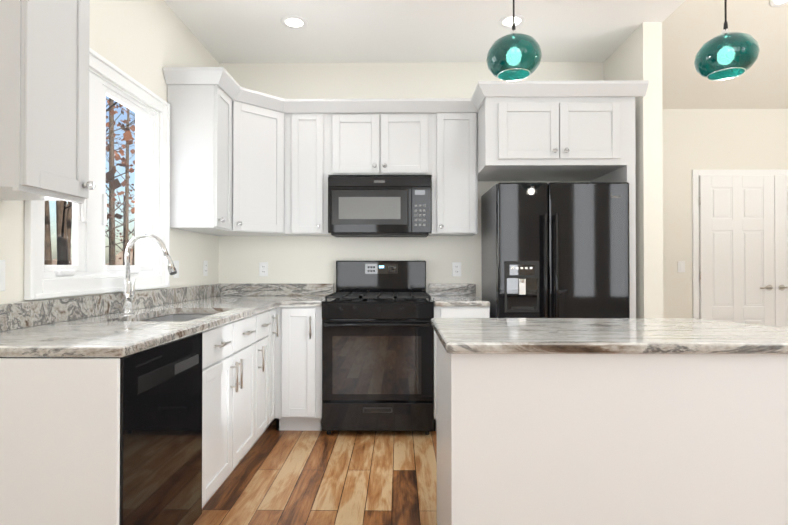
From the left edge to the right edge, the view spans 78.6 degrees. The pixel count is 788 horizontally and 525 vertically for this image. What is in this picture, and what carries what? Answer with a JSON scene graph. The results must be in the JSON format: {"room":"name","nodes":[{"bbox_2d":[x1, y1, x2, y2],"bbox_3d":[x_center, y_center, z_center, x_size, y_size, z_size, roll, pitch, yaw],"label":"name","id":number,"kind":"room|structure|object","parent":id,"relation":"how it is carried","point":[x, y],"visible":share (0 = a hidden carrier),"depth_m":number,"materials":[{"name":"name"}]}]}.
{"room":"kitchen","nodes":[
{"label":"kitchen","id":0,"kind":"room"},
{"bbox_2d":[0,0,218,303],"bbox_3d":[-1.544,-0.253,0.375,0.150,2.820,7.430,0,0,1],"label":"wall","id":1,"kind":"structure","parent":0,"point":[144,42],"depth_m":2.89,"materials":[{"name":"white paint"}]},
{"bbox_2d":[0,260,4,290],"bbox_3d":[-1.450,0.048,1.737,0.010,0.115,0.118,0,0,1],"label":"outlet","id":2,"kind":"object","parent":1,"relation":"attached to","point":[2,262],"depth_m":1.78,"materials":[{"name":"white plastic"}]},
{"bbox_2d":[0,0,94,203],"bbox_3d":[-1.274,-0.682,1.646,0.356,0.923,0.312,0,0,1],"label":"upper cabinet","id":3,"kind":"object","parent":1,"relation":"attached to","point":[44,99],"visible":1,"depth_m":1.59,"materials":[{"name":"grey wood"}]},
{"bbox_2d":[24,47,169,299],"bbox_3d":[-1.463,-0.426,2.466,0.090,1.156,1.146,0,0,1],"label":"window","id":4,"kind":"structure","parent":1,"relation":"in","point":[89,222],"depth_m":2.40,"materials":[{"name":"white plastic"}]},
{"bbox_2d":[173,260,178,277],"bbox_3d":[-1.435,0.044,3.177,0.009,0.115,0.072,0,0,1],"label":"outlet","id":5,"kind":"object","parent":1,"relation":"attached to","point":[176,263],"depth_m":3.17,"materials":[{"name":"white plastic"}]},
{"bbox_2d":[203,261,207,275],"bbox_3d":[-1.431,0.043,3.657,0.009,0.115,0.072,0,0,1],"label":"outlet","id":6,"kind":"object","parent":1,"relation":"attached to","point":[205,263],"depth_m":3.65,"materials":[{"name":"white plastic"}]},
{"bbox_2d":[163,67,286,234],"bbox_3d":[-1.123,-0.716,3.273,0.625,0.993,0.570,0,0,1],"label":"upper cabinet","id":7,"kind":"object","parent":1,"relation":"attached to","point":[246,162],"depth_m":3.21,"materials":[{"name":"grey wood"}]},
{"bbox_2d":[193,418,436,524],"bbox_3d":[2.252,1.221,0.910,8.050,0.120,8.600,0,0,1],"label":"floor","id":8,"kind":"structure","parent":0,"point":[283,477],"depth_m":2.58,"materials":[{"name":"brown wood"}]},
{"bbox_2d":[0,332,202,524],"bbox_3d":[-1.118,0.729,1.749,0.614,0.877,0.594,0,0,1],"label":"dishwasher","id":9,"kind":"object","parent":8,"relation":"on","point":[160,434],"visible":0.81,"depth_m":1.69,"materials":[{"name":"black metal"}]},
{"bbox_2d":[0,328,211,524],"bbox_3d":[-1.135,0.729,1.773,0.631,0.878,0.679,0,0,1],"label":"base cabinet","id":10,"kind":"object","parent":8,"relation":"on","point":[59,441],"depth_m":1.43,"materials":[{"name":"white wood"}]},
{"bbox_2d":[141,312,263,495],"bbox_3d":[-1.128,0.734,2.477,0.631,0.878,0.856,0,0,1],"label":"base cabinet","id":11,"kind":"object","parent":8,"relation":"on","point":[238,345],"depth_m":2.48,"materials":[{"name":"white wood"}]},
{"bbox_2d":[264,308,277,431],"bbox_3d":[-1.120,0.741,3.354,0.631,0.878,1.139,0,0,1],"label":"base cabinet","id":12,"kind":"object","parent":8,"relation":"on","point":[269,316],"depth_m":3.14,"materials":[{"name":"white wood"}]},
{"bbox_2d":[0,283,333,357],"bbox_3d":[-0.971,0.228,2.681,0.942,0.135,2.491,0,0,1],"label":"countertop","id":13,"kind":"structure","parent":12,"relation":"on","point":[96,326],"depth_m":2.09,"materials":[{"name":"stone"}]},
{"bbox_2d":[121,233,176,313],"bbox_3d":[-1.243,0.054,2.460,0.280,0.406,0.090,0,0,1],"label":"faucet","id":14,"kind":"object","parent":13,"relation":"on","point":[128,292],"visible":1,"depth_m":2.44,"materials":[{"name":"silver metal"}]},
{"bbox_2d":[142,314,212,320],"bbox_3d":[-1.088,0.386,2.430,0.400,0.179,0.700,0,0,1],"label":"sink basin","id":15,"kind":"object","parent":13,"relation":"in","point":[180,317],"visible":0.04,"depth_m":2.77,"materials":[{"name":"silver metal"}]},
{"bbox_2d":[275,306,321,430],"bbox_3d":[-0.659,0.743,3.584,0.333,0.879,0.658,0,0,1],"label":"base cabinet","id":16,"kind":"object","parent":8,"relation":"on","point":[298,373],"visible":0.79,"depth_m":3.30,"materials":[{"name":"white wood"}]},
{"bbox_2d":[322,261,433,434],"bbox_3d":[-0.107,0.582,3.541,0.758,1.200,0.716,0,0,1],"label":"range","id":17,"kind":"object","parent":8,"relation":"on","point":[377,350],"visible":0.98,"depth_m":3.24,"materials":[{"name":"black metal"}]},
{"bbox_2d":[433,306,489,430],"bbox_3d":[0.468,0.743,3.573,0.382,0.879,0.658,0,0,1],"label":"base cabinet","id":18,"kind":"object","parent":8,"relation":"on","point":[461,312],"visible":0.06,"depth_m":3.29,"materials":[{"name":"white wood"}]},
{"bbox_2d":[429,283,489,306],"bbox_3d":[0.468,0.235,3.589,0.381,0.135,0.646,0,0,1],"label":"countertop","id":19,"kind":"structure","parent":18,"relation":"on","point":[452,294],"depth_m":3.89,"materials":[{"name":"stone"}]},
{"bbox_2d":[481,182,629,317],"bbox_3d":[1.144,0.322,3.523,0.883,1.720,0.711,0,0,1],"label":"fridge","id":20,"kind":"object","parent":8,"relation":"on","point":[555,250],"visible":0.54,"depth_m":3.23,"materials":[{"name":"black metal"}]},
{"bbox_2d":[471,80,648,317],"bbox_3d":[1.134,-0.014,3.555,1.130,2.392,0.706,0,0,1],"label":"cabinet","id":21,"kind":"object","parent":8,"relation":"on","point":[555,130],"visible":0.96,"depth_m":3.28,"materials":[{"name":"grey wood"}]},
{"bbox_2d":[437,336,787,524],"bbox_3d":[0.946,0.730,1.857,1.520,0.878,0.670,0,0,1],"label":"kitchen island","id":22,"kind":"object","parent":8,"relation":"on","point":[612,439],"visible":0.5,"depth_m":1.53,"materials":[{"name":"white"}]},
{"bbox_2d":[431,318,787,353],"bbox_3d":[0.964,0.271,1.861,1.595,0.035,0.740,0,0,1],"label":"island countertop","id":23,"kind":"structure","parent":22,"relation":"on","point":[577,336],"depth_m":1.64,"materials":[{"name":"stone"}]},
{"bbox_2d":[219,62,603,298],"bbox_3d":[0.202,-0.224,3.998,3.270,2.820,0.150,0,0,1],"label":"wall","id":24,"kind":"structure","parent":0,"point":[301,259],"depth_m":3.93,"materials":[{"name":"white paint"}]},
{"bbox_2d":[259,262,267,275],"bbox_3d":[-1.063,0.055,3.928,0.072,0.115,0.008,0,0,1],"label":"outlet","id":25,"kind":"object","parent":24,"relation":"attached to","point":[263,268],"depth_m":3.93,"materials":[{"name":"white plastic"}]},
{"bbox_2d":[215,98,477,235],"bbox_3d":[-0.401,-0.712,3.740,2.060,0.993,0.378,0,0,1],"label":"upper cabinet","id":26,"kind":"object","parent":24,"relation":"attached to","point":[435,138],"depth_m":3.61,"materials":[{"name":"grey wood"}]},
{"bbox_2d":[328,177,431,236],"bbox_3d":[-0.103,-0.415,3.723,0.760,0.426,0.397,0,0,1],"label":"microwave","id":27,"kind":"object","parent":26,"relation":"attached to","point":[379,206],"visible":1,"depth_m":3.53,"materials":[{"name":"black metal"}]},
{"bbox_2d":[452,262,460,275],"bbox_3d":[0.509,0.055,3.912,0.072,0.115,0.008,0,0,1],"label":"outlet","id":28,"kind":"object","parent":24,"relation":"attached to","point":[456,266],"depth_m":3.91,"materials":[{"name":"white plastic"}]},
{"bbox_2d":[164,0,685,62],"bbox_3d":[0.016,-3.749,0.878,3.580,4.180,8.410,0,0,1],"label":"ceiling","id":29,"kind":"structure","parent":0,"point":[332,31],"depth_m":3.36,"materials":[{"name":"white paint"}]},
{"bbox_2d":[281,15,307,28],"bbox_3d":[-0.680,-1.636,3.283,0.180,0.006,0.180,0,0,1],"label":"recessed light","id":30,"kind":"object","parent":29,"relation":"in","point":[293,22],"visible":1,"depth_m":3.28,"materials":[{"name":"white"}]},
{"bbox_2d":[498,14,525,27],"bbox_3d":[0.800,-1.636,3.268,0.180,0.006,0.180,0,0,1],"label":"recessed light","id":31,"kind":"object","parent":29,"relation":"in","point":[506,21],"visible":0.92,"depth_m":3.26,"materials":[{"name":"white"}]},
{"bbox_2d":[486,0,541,80],"bbox_3d":[0.466,-1.189,1.878,0.210,0.922,0.210,0,0,1],"label":"pendant light","id":32,"kind":"object","parent":29,"relation":"hanging from","point":[514,55],"visible":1,"depth_m":1.81,"materials":[{"name":"teal glass"}]},
{"bbox_2d":[694,0,759,79],"bbox_3d":[1.286,-1.189,1.869,0.210,0.922,0.210,0,0,1],"label":"pendant light","id":33,"kind":"object","parent":29,"relation":"hanging from","point":[726,53],"visible":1,"depth_m":1.80,"materials":[{"name":"teal glass"}]},
{"bbox_2d":[604,22,662,317],"bbox_3d":[1.773,-0.223,4.082,0.130,2.820,1.610,0,0,1],"label":"wall","id":34,"kind":"structure","parent":0,"point":[636,54],"depth_m":3.28,"materials":[{"name":"white paint"}]},
{"bbox_2d":[662,109,787,317],"bbox_3d":[4.082,-0.186,4.939,4.470,2.760,0.150,0,0,1],"label":"wall","id":35,"kind":"structure","parent":0,"point":[725,139],"depth_m":4.88,"materials":[{"name":"white paint"}]},
{"bbox_2d":[678,261,684,271],"bbox_3d":[2.906,0.043,4.869,0.072,0.115,0.009,0,0,1],"label":"outlet","id":36,"kind":"object","parent":35,"relation":"attached to","point":[681,264],"depth_m":4.87,"materials":[{"name":"white plastic"}]},
{"bbox_2d":[692,170,787,318],"bbox_3d":[3.816,0.128,4.853,1.600,2.130,0.018,0,0,1],"label":"door frame","id":37,"kind":"structure","parent":35,"relation":"attached to","point":[696,174],"depth_m":4.86,"materials":[{"name":"white wood"}]},
{"bbox_2d":[699,175,787,326],"bbox_3d":[3.816,0.153,4.818,1.494,2.054,0.080,0,0,1],"label":"closet doors","id":38,"kind":"structure","parent":35,"relation":"in","point":[743,248],"depth_m":4.83,"materials":[{"name":"white wood"}]},
{"bbox_2d":[662,0,787,108],"bbox_3d":[4.041,-3.776,0.858,4.470,4.526,8.450,0,0,1],"label":"ceiling","id":39,"kind":"structure","parent":0,"point":[690,28],"depth_m":4.25,"materials":[{"name":"white paint"}]},
{"bbox_2d":[770,0,787,6],"bbox_3d":[2.994,-2.039,3.698,0.180,0.070,0.167,0,0,1],"label":"recessed light","id":40,"kind":"object","parent":39,"relation":"in","point":[776,3],"visible":1,"depth_m":3.75,"materials":[{"name":"white"}]},
{"label":"outside","id":41,"kind":"structure","parent":0,"visible":0},
{"bbox_2d":[52,246,132,264],"bbox_3d":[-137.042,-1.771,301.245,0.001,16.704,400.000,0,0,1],"label":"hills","id":42,"kind":"structure","parent":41,"point":[118,261],"depth_m":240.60,"materials":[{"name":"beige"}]},
{"bbox_3d":[-129.056,4.713,181.104,258.360,0.200,480.000,0,0,1],"label":"ground","id":43,"kind":"structure","parent":41,"visible":0},
{"bbox_2d":[44,98,134,264],"bbox_3d":[-14.658,-3.442,28.118,22.210,13.757,42.058,0,0,1],"label":"trees","id":44,"kind":"object","parent":43,"relation":"on","point":[66,214],"depth_m":12.77,"materials":[{"name":"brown plant"}]}
]}

